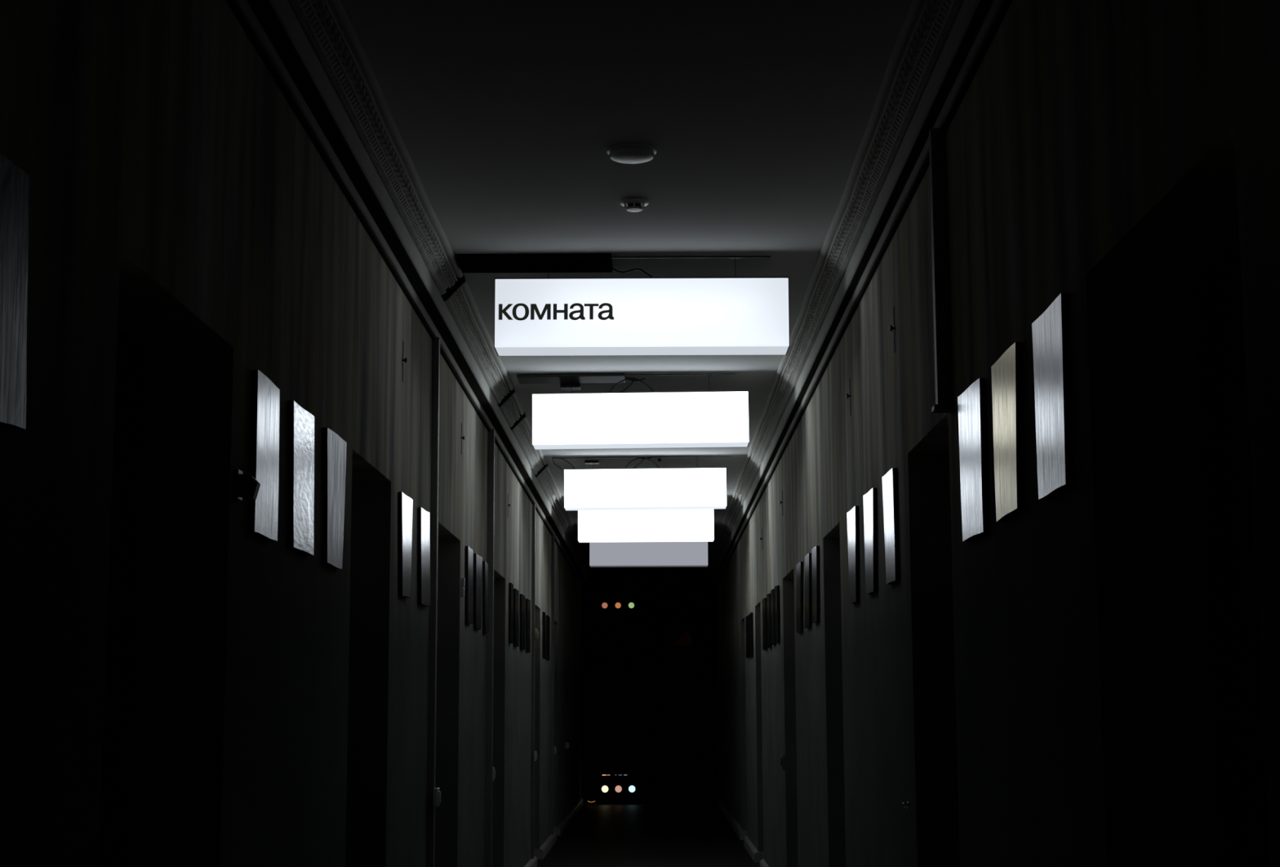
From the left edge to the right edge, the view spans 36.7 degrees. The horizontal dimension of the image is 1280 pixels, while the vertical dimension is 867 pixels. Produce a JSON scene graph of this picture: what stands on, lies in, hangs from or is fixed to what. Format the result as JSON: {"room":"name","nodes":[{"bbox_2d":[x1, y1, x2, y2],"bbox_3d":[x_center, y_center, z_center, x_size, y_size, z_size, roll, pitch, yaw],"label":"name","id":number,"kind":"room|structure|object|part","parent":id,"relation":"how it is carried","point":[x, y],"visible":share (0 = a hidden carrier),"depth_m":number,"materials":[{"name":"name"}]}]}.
{"room":"dark hallway","nodes":[
{"label":"dark hallway","id":0,"kind":"room"},
{"bbox_2d":[0,0,581,866],"bbox_3d":[-1.213,1.645,13.967,0.360,3.618,32.100,0,-8,0],"label":"wall","id":1,"kind":"structure","parent":0,"point":[180,204],"depth_m":5.22,"materials":[{"name":"paint"}]},
{"bbox_2d":[0,152,29,429],"bbox_3d":[-1.108,-0.250,3.329,0.019,0.467,0.296,0,-8,0],"label":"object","id":2,"kind":"object","parent":1,"relation":"attached to","point":[14,181],"visible":1,"depth_m":3.38,"materials":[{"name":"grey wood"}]},
{"bbox_2d":[98,328,145,866],"bbox_3d":[-1.376,0.900,4.519,0.139,2.443,1.120,0,-8,0],"label":"door","id":3,"kind":"structure","parent":1,"relation":"in","point":[117,762],"depth_m":5.05,"materials":[{"name":"paint"}]},
{"bbox_2d":[232,469,260,501],"bbox_3d":[-1.072,0.141,5.259,0.064,0.082,0.060,0,-8,0],"label":"wall bracket","id":4,"kind":"object","parent":1,"relation":"attached to","point":[245,486],"visible":1,"depth_m":5.24,"materials":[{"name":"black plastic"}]},
{"bbox_3d":[-1.097,0.141,5.259,0.014,0.082,0.060,0,-8,0],"label":"plate","id":5,"kind":"part","parent":4,"relation":"part of","materials":[{"name":"black plastic"}]},
{"bbox_2d":[248,369,279,541],"bbox_3d":[-1.090,0.070,5.607,0.019,0.462,0.339,0,-8,0],"label":"board","id":6,"kind":"object","parent":1,"relation":"attached to","point":[265,395],"visible":0.97,"depth_m":5.56,"materials":[{"name":"silver metal"}]},
{"bbox_2d":[288,400,314,555],"bbox_3d":[-1.085,0.148,6.180,0.019,0.458,0.408,0,-8,0],"label":"board","id":7,"kind":"object","parent":1,"relation":"attached to","point":[300,421],"visible":1,"depth_m":6.11,"materials":[{"name":"silver wood"}]},
{"bbox_2d":[322,427,346,568],"bbox_3d":[-1.081,0.235,6.802,0.019,0.469,0.414,0,-8,0],"label":"board","id":8,"kind":"object","parent":1,"relation":"attached to","point":[334,447],"visible":1,"depth_m":6.73,"materials":[{"name":"silver wood"}]},
{"bbox_2d":[402,340,407,382],"bbox_3d":[-1.069,-0.328,8.761,0.023,0.190,0.024,0,-8,0],"label":"wall hook","id":9,"kind":"object","parent":1,"relation":"attached to","point":[405,359],"visible":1,"depth_m":8.76,"materials":[{"name":"black plastic"}]},
{"bbox_2d":[398,491,413,597],"bbox_3d":[-1.065,0.511,8.744,0.019,0.464,0.389,0,-8,0],"label":"board","id":10,"kind":"object","parent":1,"relation":"attached to","point":[405,502],"visible":1,"depth_m":8.67,"materials":[{"name":"silver wood"}]},
{"bbox_2d":[226,0,586,585],"bbox_3d":[-0.996,-0.021,14.202,0.087,0.251,32.080,0,-8,0],"label":"trim","id":11,"kind":"structure","parent":1,"relation":"attached to","point":[283,9],"depth_m":7.45,"materials":[{"name":"paint"}]},
{"bbox_2d":[417,506,430,605],"bbox_3d":[-1.059,0.607,9.461,0.019,0.471,0.424,0,-8,0],"label":"board","id":12,"kind":"object","parent":1,"relation":"attached to","point":[424,516],"visible":1,"depth_m":9.38,"materials":[{"name":"silver wood"}]},
{"bbox_2d":[426,337,439,866],"bbox_3d":[-1.049,1.121,9.763,0.034,3.262,0.060,0,-8,0],"label":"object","id":13,"kind":"object","parent":1,"relation":"attached to","point":[436,344],"visible":1,"depth_m":9.77,"materials":[{"name":"paint"}]},
{"bbox_2d":[432,787,440,807],"bbox_3d":[-1.013,1.817,9.628,0.031,0.092,0.097,0,-8,0],"label":"switch box","id":14,"kind":"object","parent":13,"relation":"attached to","point":[437,793],"visible":1,"depth_m":9.58,"materials":[{"name":"white plastic"}]},
{"bbox_2d":[288,0,594,574],"bbox_3d":[-0.895,0.123,15.691,0.131,0.122,29.090,0,-8,0],"label":"trim","id":15,"kind":"structure","parent":1,"relation":"attached to","point":[326,24],"depth_m":7.84,"materials":[{"name":"paint"}]},
{"bbox_2d":[461,577,465,596],"bbox_3d":[-1.045,0.909,11.382,0.020,0.110,0.050,0,-8,0],"label":"wall plate","id":16,"kind":"object","parent":1,"relation":"attached to","point":[463,580],"visible":1,"depth_m":11.36,"materials":[{"name":"white plastic"}]},
{"bbox_2d":[461,422,465,454],"bbox_3d":[-1.048,0.031,11.414,0.023,0.190,0.024,0,-8,0],"label":"wall hook","id":17,"kind":"object","parent":1,"relation":"attached to","point":[463,437],"visible":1,"depth_m":11.41,"materials":[{"name":"black plastic"}]},
{"bbox_2d":[465,546,473,623],"bbox_3d":[-1.041,0.928,11.745,0.019,0.462,0.343,0,-8,0],"label":"board","id":18,"kind":"object","parent":1,"relation":"attached to","point":[468,552],"visible":1,"depth_m":11.65,"materials":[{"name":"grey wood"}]},
{"bbox_2d":[473,553,482,629],"bbox_3d":[-1.036,1.012,12.310,0.019,0.474,0.424,0,-8,0],"label":"board","id":19,"kind":"object","parent":1,"relation":"attached to","point":[477,560],"visible":0.99,"depth_m":12.18,"materials":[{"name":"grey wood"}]},
{"bbox_2d":[482,560,488,632],"bbox_3d":[-1.032,1.098,12.891,0.019,0.470,0.308,0,-8,0],"label":"board","id":20,"kind":"object","parent":1,"relation":"attached to","point":[485,566],"visible":1,"depth_m":12.78,"materials":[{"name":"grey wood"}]},
{"bbox_2d":[484,429,494,866],"bbox_3d":[-1.018,1.589,13.062,0.043,3.262,0.060,0,-8,0],"label":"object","id":21,"kind":"object","parent":1,"relation":"attached to","point":[491,457],"visible":1,"depth_m":13.03,"materials":[{"name":"paint"}]},
{"bbox_2d":[492,766,495,781],"bbox_3d":[-0.985,2.293,12.990,0.016,0.092,0.097,0,-8,0],"label":"switch box","id":22,"kind":"object","parent":21,"relation":"attached to","point":[493,767],"visible":1,"depth_m":12.96,"materials":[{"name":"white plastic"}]},
{"bbox_2d":[441,274,547,477],"bbox_3d":[-0.914,-0.205,13.390,0.121,0.117,7.638,0,-8,0],"label":"crown molding","id":23,"kind":"structure","parent":1,"relation":"attached to","point":[450,291],"depth_m":9.72,"materials":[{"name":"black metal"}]},
{"bbox_2d":[507,493,510,516],"bbox_3d":[-1.019,0.563,15.001,0.023,0.190,0.024,0,-8,0],"label":"wall hook","id":24,"kind":"object","parent":1,"relation":"attached to","point":[508,504],"visible":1,"depth_m":15.00,"materials":[{"name":"black plastic"}]},
{"bbox_2d":[508,582,513,643],"bbox_3d":[-1.014,1.413,15.154,0.019,0.468,0.229,0,-8,0],"label":"board","id":25,"kind":"object","parent":1,"relation":"attached to","point":[510,584],"visible":1,"depth_m":15.07,"materials":[{"name":"brown wood"}]},
{"bbox_2d":[513,588,519,646],"bbox_3d":[-1.009,1.503,15.712,0.019,0.467,0.402,0,-8,0],"label":"board","id":26,"kind":"object","parent":1,"relation":"attached to","point":[516,615],"visible":0.98,"depth_m":15.59,"materials":[{"name":"brown wood"}]},
{"bbox_2d":[520,594,524,649],"bbox_3d":[-1.003,1.609,16.453,0.019,0.465,0.446,0,-8,0],"label":"board","id":27,"kind":"object","parent":1,"relation":"attached to","point":[522,596],"visible":1,"depth_m":16.37,"materials":[{"name":"brown wood"}]},
{"bbox_2d":[525,598,530,652],"bbox_3d":[-0.998,1.708,17.171,0.019,0.466,0.417,0,-8,0],"label":"board","id":28,"kind":"object","parent":1,"relation":"attached to","point":[527,601],"visible":1,"depth_m":17.01,"materials":[{"name":"brown wood"}]},
{"bbox_2d":[530,502,538,858],"bbox_3d":[-0.970,2.265,17.834,0.064,3.262,0.104,0,-8,0],"label":"duct","id":29,"kind":"object","parent":1,"relation":"attached to","point":[534,504],"depth_m":17.81,"materials":[{"name":"metal"}]},
{"bbox_2d":[533,751,537,760],"bbox_3d":[-0.958,2.957,17.676,0.029,0.092,0.097,0,-8,0],"label":"switch box","id":30,"kind":"object","parent":29,"relation":"attached to","point":[535,752],"visible":1,"depth_m":17.63,"materials":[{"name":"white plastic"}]},
{"bbox_3d":[-0.958,1.860,17.891,0.037,0.104,0.104,0,-8,0],"label":"alarm button","id":31,"kind":"part","parent":29,"relation":"part of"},
{"bbox_2d":[542,611,545,658],"bbox_3d":[-0.978,2.056,19.637,0.019,0.467,0.236,0,-8,0],"label":"board","id":32,"kind":"object","parent":1,"relation":"attached to","point":[544,612],"visible":1,"depth_m":19.53,"materials":[{"name":"brown wood"}]},
{"bbox_2d":[546,614,550,660],"bbox_3d":[-0.972,2.156,20.331,0.019,0.464,0.462,0,-8,0],"label":"board","id":33,"kind":"object","parent":1,"relation":"attached to","point":[548,618],"visible":1,"depth_m":20.24,"materials":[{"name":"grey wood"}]},
{"bbox_2d":[524,796,583,866],"bbox_3d":[-1.118,3.384,13.720,0.255,0.105,32.080,0,-8,0],"label":"baseboard","id":34,"kind":"structure","parent":1,"relation":"attached to","point":[539,854],"depth_m":21.06,"materials":[{"name":"paint"}]},
{"bbox_2d":[564,742,569,748],"bbox_3d":[-0.920,3.955,24.429,0.050,0.080,0.097,0,-8,0],"label":"switch box","id":35,"kind":"object","parent":1,"relation":"attached to","point":[566,744],"visible":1,"depth_m":24.38,"materials":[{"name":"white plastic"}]},
{"bbox_2d":[340,0,912,568],"bbox_3d":[0.018,-0.188,14.318,4.115,0.100,32.300,0,-8,0],"label":"ceiling","id":36,"kind":"structure","parent":0,"point":[507,114],"depth_m":7.26,"materials":[{"name":"paint"}]},
{"bbox_2d":[456,253,790,355],"bbox_3d":[-0.083,-0.614,9.305,1.585,0.460,0.303,0,-8,0],"label":"sign","id":37,"kind":"object","parent":36,"relation":"hanging from","point":[644,316],"visible":1,"depth_m":9.15,"materials":[{"name":"white plastic"}]},
{"bbox_3d":[0.008,-0.574,9.149,1.394,0.330,0.002,0,-8,0],"label":"panel","id":38,"kind":"part","parent":37,"relation":"part of","materials":[{"name":"white plastic"}]},
{"bbox_3d":[0.009,-0.395,9.232,1.388,0.005,0.202,0,-8,0],"label":"panel","id":39,"kind":"part","parent":37,"relation":"part of","materials":[{"name":"white plastic"}]},
{"bbox_3d":[0.243,-0.848,9.278,0.770,0.006,0.012,0,-8,0],"label":"ceiling rail","id":40,"kind":"part","parent":37,"relation":"part of","materials":[{"name":"black metal"}]},
{"bbox_3d":[0.459,-0.789,9.284,0.040,0.121,0.040,0,-8,0],"label":"hanger rod","id":41,"kind":"part","parent":37,"relation":"part of","materials":[{"name":"black metal"}]},
{"bbox_2d":[607,142,656,164],"bbox_3d":[-0.032,-1.083,7.487,0.192,0.044,0.192,0,-8,0],"label":"ceiling sensor","id":42,"kind":"object","parent":36,"relation":"attached to","point":[628,153],"visible":1,"depth_m":7.43,"materials":[{"name":"white plastic"}]},
{"bbox_2d":[516,373,749,449],"bbox_3d":[-0.046,-0.136,12.644,1.500,0.469,0.423,-1,-8,0],"label":"ceiling light","id":43,"kind":"object","parent":36,"relation":"hanging from","point":[609,420],"visible":1,"depth_m":12.43,"materials":[{"name":"white plastic"}]},
{"bbox_3d":[0.003,-0.099,12.431,1.394,0.330,0.006,-1,-8,0],"label":"panel","id":44,"kind":"part","parent":43,"relation":"part of","materials":[{"name":"white plastic"}]},
{"bbox_3d":[0.006,0.079,12.512,1.388,0.005,0.202,-1,-8,0],"label":"panel","id":45,"kind":"part","parent":43,"relation":"part of","materials":[{"name":"white plastic"}]},
{"bbox_3d":[0.260,-0.385,12.560,0.720,0.006,0.012,-1,-8,0],"label":"ceiling rail","id":46,"kind":"part","parent":43,"relation":"part of","materials":[{"name":"black metal"}]},
{"bbox_2d":[620,197,648,212],"bbox_3d":[-0.024,-0.975,8.249,0.120,0.044,0.120,0,-8,0],"label":"smoke detector","id":47,"kind":"object","parent":36,"relation":"attached to","point":[630,204],"visible":1,"depth_m":8.22,"materials":[{"name":"white plastic"}]},
{"bbox_2d":[551,456,727,511],"bbox_3d":[0.020,0.440,16.791,1.554,0.450,0.426,-1,-8,0],"label":"ceiling light","id":48,"kind":"object","parent":36,"relation":"hanging from","point":[633,488],"visible":1,"depth_m":16.58,"materials":[{"name":"white plastic"}]},
{"bbox_3d":[0.043,0.206,16.708,1.500,0.007,0.012,-1,-8,0],"label":"ceiling rail","id":49,"kind":"part","parent":48,"relation":"part of","materials":[{"name":"black metal"}]},
{"bbox_3d":[0.045,0.467,16.581,1.394,0.330,0.006,-1,-8,0],"label":"panel","id":50,"kind":"part","parent":48,"relation":"part of","materials":[{"name":"white plastic"}]},
{"bbox_3d":[0.048,0.646,16.661,1.388,0.005,0.202,-1,-8,0],"label":"panel","id":51,"kind":"part","parent":48,"relation":"part of","materials":[{"name":"white plastic"}]},
{"bbox_2d":[577,509,714,542],"bbox_3d":[0.061,0.885,19.895,1.400,0.456,0.218,0,-8,0],"label":"box","id":52,"kind":"object","parent":36,"relation":"hanging from","point":[643,525],"visible":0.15,"depth_m":19.78,"materials":[{"name":"white plastic"}]},
{"bbox_3d":[0.063,1.108,19.865,1.388,0.005,0.202,0,-8,0],"label":"panel","id":53,"kind":"part","parent":52,"relation":"part of","materials":[{"name":"white plastic"}]},
{"bbox_2d":[589,542,708,567],"bbox_3d":[0.104,1.323,22.826,1.400,0.501,0.218,0,-8,0],"label":"box","id":54,"kind":"object","parent":36,"relation":"hanging from","point":[602,554],"visible":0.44,"depth_m":22.71,"materials":[{"name":"white plastic"}]},
{"bbox_3d":[0.104,1.569,22.793,1.388,0.005,0.202,0,-8,0],"label":"panel","id":55,"kind":"part","parent":54,"relation":"part of","materials":[{"name":"grey plastic"}]},
{"bbox_2d":[705,0,963,574],"bbox_3d":[0.976,0.112,15.677,0.136,0.118,29.090,0,-8,0],"label":"trim","id":56,"kind":"structure","parent":36,"relation":"attached to","point":[927,24],"depth_m":7.96,"materials":[{"name":"paint"}]},
{"bbox_2d":[537,803,759,866],"bbox_3d":[0.033,3.494,13.796,4.115,0.100,32.300,0,-8,0],"label":"floor","id":57,"kind":"structure","parent":0,"point":[633,834],"depth_m":21.82,"materials":[{"name":"black"}]},
{"bbox_2d":[585,800,597,805],"bbox_3d":[-0.731,5.563,29.013,0.180,0.080,0.180,0,-8,0],"label":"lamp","id":58,"kind":"object","parent":57,"relation":"on","point":[591,802],"visible":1,"depth_m":29.00,"materials":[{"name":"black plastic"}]},
{"bbox_2d":[581,567,719,804],"bbox_3d":[0.153,3.905,29.948,4.115,3.618,0.200,0,-8,0],"label":"wall","id":59,"kind":"structure","parent":0,"point":[650,708],"depth_m":29.84,"materials":[{"name":"paint"}]},
{"bbox_2d":[597,599,638,611],"bbox_3d":[-0.341,2.675,29.990,0.640,0.180,0.070,0,-8,0],"label":"indicator lights","id":60,"kind":"object","parent":59,"relation":"attached to","point":[617,605],"visible":1,"depth_m":29.97,"materials":[{"name":"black plastic"}]},
{"bbox_2d":[597,782,639,795],"bbox_3d":[-0.330,5.456,29.596,0.640,0.180,0.070,0,-8,0],"label":"indicator lights","id":61,"kind":"object","parent":59,"relation":"attached to","point":[603,788],"visible":1,"depth_m":29.57,"materials":[{"name":"black plastic"}]},
{"bbox_2d":[601,773,638,776],"bbox_3d":[-0.308,5.250,29.638,0.560,0.040,0.044,0,-8,0],"label":"light strip","id":62,"kind":"object","parent":59,"relation":"attached to","point":[602,775],"visible":1,"depth_m":29.62,"materials":[{"name":"black plastic"}]},
{"bbox_2d":[668,628,694,647],"bbox_3d":[0.644,3.174,29.924,0.400,0.280,0.045,0,-8,0],"label":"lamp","id":63,"kind":"object","parent":59,"relation":"attached to","point":[677,637],"visible":1,"depth_m":29.90,"materials":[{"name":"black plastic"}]},
{"bbox_2d":[717,0,1279,866],"bbox_3d":[1.262,1.633,13.949,0.360,3.618,32.100,0,-8,0],"label":"wall","id":64,"kind":"structure","parent":0,"point":[1035,688],"depth_m":4.82,"materials":[{"name":"paint"}]},
{"bbox_2d":[716,796,768,866],"bbox_3d":[1.181,3.373,13.703,0.255,0.105,32.080,0,-8,0],"label":"baseboard","id":65,"kind":"structure","parent":64,"relation":"attached to","point":[757,856],"depth_m":21.48,"materials":[{"name":"paint"}]},
{"bbox_2d":[746,616,748,657],"bbox_3d":[1.117,2.111,20.014,0.019,0.438,0.399,0,-8,0],"label":"board","id":66,"kind":"object","parent":64,"relation":"attached to","point":[747,644],"visible":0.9,"depth_m":19.89,"materials":[{"name":"brown wood"}]},
{"bbox_2d":[747,614,751,657],"bbox_3d":[1.114,2.059,19.588,0.019,0.437,0.324,0,-8,0],"label":"board","id":67,"kind":"object","parent":64,"relation":"attached to","point":[748,615],"visible":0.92,"depth_m":19.54,"materials":[{"name":"brown wood"}]},
{"bbox_2d":[750,612,753,657],"bbox_3d":[1.111,2.005,19.197,0.019,0.443,0.302,0,-8,0],"label":"board","id":68,"kind":"object","parent":64,"relation":"attached to","point":[751,613],"visible":1,"depth_m":19.06,"materials":[{"name":"brown wood"}]},
{"bbox_2d":[762,597,767,649],"bbox_3d":[1.092,1.665,16.857,0.019,0.447,0.485,0,-8,0],"label":"board","id":69,"kind":"object","parent":64,"relation":"attached to","point":[764,600],"visible":0.98,"depth_m":16.74,"materials":[{"name":"brown wood"}]},
{"bbox_2d":[766,593,772,648],"bbox_3d":[1.087,1.572,16.195,0.019,0.452,0.379,0,-8,0],"label":"board","id":70,"kind":"object","parent":64,"relation":"attached to","point":[768,596],"visible":0.94,"depth_m":16.05,"materials":[{"name":"brown wood"}]},
{"bbox_2d":[770,588,776,644],"bbox_3d":[1.082,1.487,15.632,0.019,0.455,0.419,0,-8,0],"label":"board","id":71,"kind":"object","parent":64,"relation":"attached to","point":[772,591],"visible":0.95,"depth_m":15.58,"materials":[{"name":"brown wood"}]},
{"bbox_2d":[774,585,780,643],"bbox_3d":[1.078,1.418,15.129,0.019,0.452,0.332,0,-8,0],"label":"board","id":72,"kind":"object","parent":64,"relation":"attached to","point":[777,587],"visible":1,"depth_m":14.99,"materials":[{"name":"brown wood"}]},
{"bbox_2d":[779,490,782,515],"bbox_3d":[1.069,0.526,14.589,0.023,0.190,0.024,0,-8,0],"label":"wall hook","id":73,"kind":"object","parent":64,"relation":"attached to","point":[780,502],"visible":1,"depth_m":14.58,"materials":[{"name":"black plastic"}]},
{"bbox_2d":[780,754,785,769],"bbox_3d":[1.075,2.476,14.530,0.030,0.110,0.080,0,-8,0],"label":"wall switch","id":74,"kind":"object","parent":64,"relation":"attached to","point":[783,757],"visible":1,"depth_m":14.49,"materials":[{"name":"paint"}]},
{"bbox_2d":[795,561,803,632],"bbox_3d":[1.059,1.089,12.787,0.019,0.454,0.471,0,-8,0],"label":"board","id":75,"kind":"object","parent":64,"relation":"attached to","point":[799,574],"visible":1,"depth_m":12.67,"materials":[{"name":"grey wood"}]},
{"bbox_2d":[804,552,812,627],"bbox_3d":[1.054,0.988,12.078,0.019,0.457,0.433,0,-8,0],"label":"board","id":76,"kind":"object","parent":64,"relation":"attached to","point":[808,566],"visible":0.98,"depth_m":11.94,"materials":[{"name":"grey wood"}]},
{"bbox_2d":[811,545,819,622],"bbox_3d":[1.049,0.903,11.507,0.019,0.447,0.389,0,-8,0],"label":"board","id":77,"kind":"object","parent":64,"relation":"attached to","point":[815,550],"visible":1,"depth_m":11.39,"materials":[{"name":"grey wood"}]},
{"bbox_2d":[846,377,850,416],"bbox_3d":[1.029,-0.180,9.517,0.023,0.190,0.024,0,-8,0],"label":"wall hook","id":78,"kind":"object","parent":64,"relation":"attached to","point":[847,394],"visible":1,"depth_m":9.51,"materials":[{"name":"black plastic"}]},
{"bbox_2d":[846,505,859,604],"bbox_3d":[1.031,0.592,9.313,0.019,0.462,0.404,0,-8,0],"label":"board","id":79,"kind":"object","parent":64,"relation":"attached to","point":[853,539],"visible":1,"depth_m":9.22,"materials":[{"name":"silver metal"}]},
{"bbox_2d":[712,0,1012,584],"bbox_3d":[1.044,-0.032,14.187,0.064,0.252,32.080,0,-8,0],"label":"trim","id":80,"kind":"structure","parent":64,"relation":"attached to","point":[967,10],"depth_m":7.56,"materials":[{"name":"paint"}]},
{"bbox_2d":[862,487,877,594],"bbox_3d":[1.025,0.482,8.569,0.019,0.459,0.396,0,-8,0],"label":"board","id":81,"kind":"object","parent":64,"relation":"attached to","point":[869,499],"visible":1,"depth_m":8.49,"materials":[{"name":"silver metal"}]},
{"bbox_2d":[881,467,899,584],"bbox_3d":[1.020,0.382,7.840,0.019,0.457,0.363,0,-8,0],"label":"board","id":82,"kind":"object","parent":64,"relation":"attached to","point":[890,484],"visible":1,"depth_m":7.75,"materials":[{"name":"silver metal"}]},
{"bbox_2d":[889,306,895,352],"bbox_3d":[1.015,-0.419,7.756,0.023,0.190,0.024,0,-8,0],"label":"wall hook","id":83,"kind":"object","parent":64,"relation":"attached to","point":[891,327],"visible":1,"depth_m":7.75,"materials":[{"name":"black plastic"}]},
{"bbox_2d":[928,128,954,413],"bbox_3d":[0.984,-0.540,6.339,0.064,0.948,0.064,0,-8,0],"label":"pipe","id":84,"kind":"object","parent":64,"relation":"attached to","point":[937,139],"visible":1,"depth_m":6.33,"materials":[{"name":"metal"}]},
{"bbox_2d":[957,377,989,541],"bbox_3d":[1.003,0.085,5.810,0.019,0.460,0.410,0,-8,0],"label":"board","id":85,"kind":"object","parent":64,"relation":"attached to","point":[971,403],"visible":1,"depth_m":5.74,"materials":[{"name":"silver metal"}]},
{"bbox_2d":[991,342,1023,521],"bbox_3d":[0.999,0.002,5.227,0.019,0.443,0.368,0,-8,0],"label":"picture","id":86,"kind":"object","parent":64,"relation":"attached to","point":[1006,371],"visible":1,"depth_m":5.18,"materials":[{"name":"brown wood"}]},
{"bbox_2d":[1031,293,1073,499],"bbox_3d":[0.994,-0.081,4.648,0.019,0.450,0.350,0,-8,0],"label":"picture","id":87,"kind":"object","parent":64,"relation":"attached to","point":[1051,331],"visible":1,"depth_m":4.59,"materials":[{"name":"silver metal"}]},
{"bbox_2d":[1192,238,1270,866],"bbox_3d":[1.273,0.768,3.607,0.139,2.429,1.120,0,-8,0],"label":"door","id":88,"kind":"structure","parent":64,"relation":"in","point":[1225,463],"depth_m":4.10,"materials":[{"name":"paint"}]}
]}

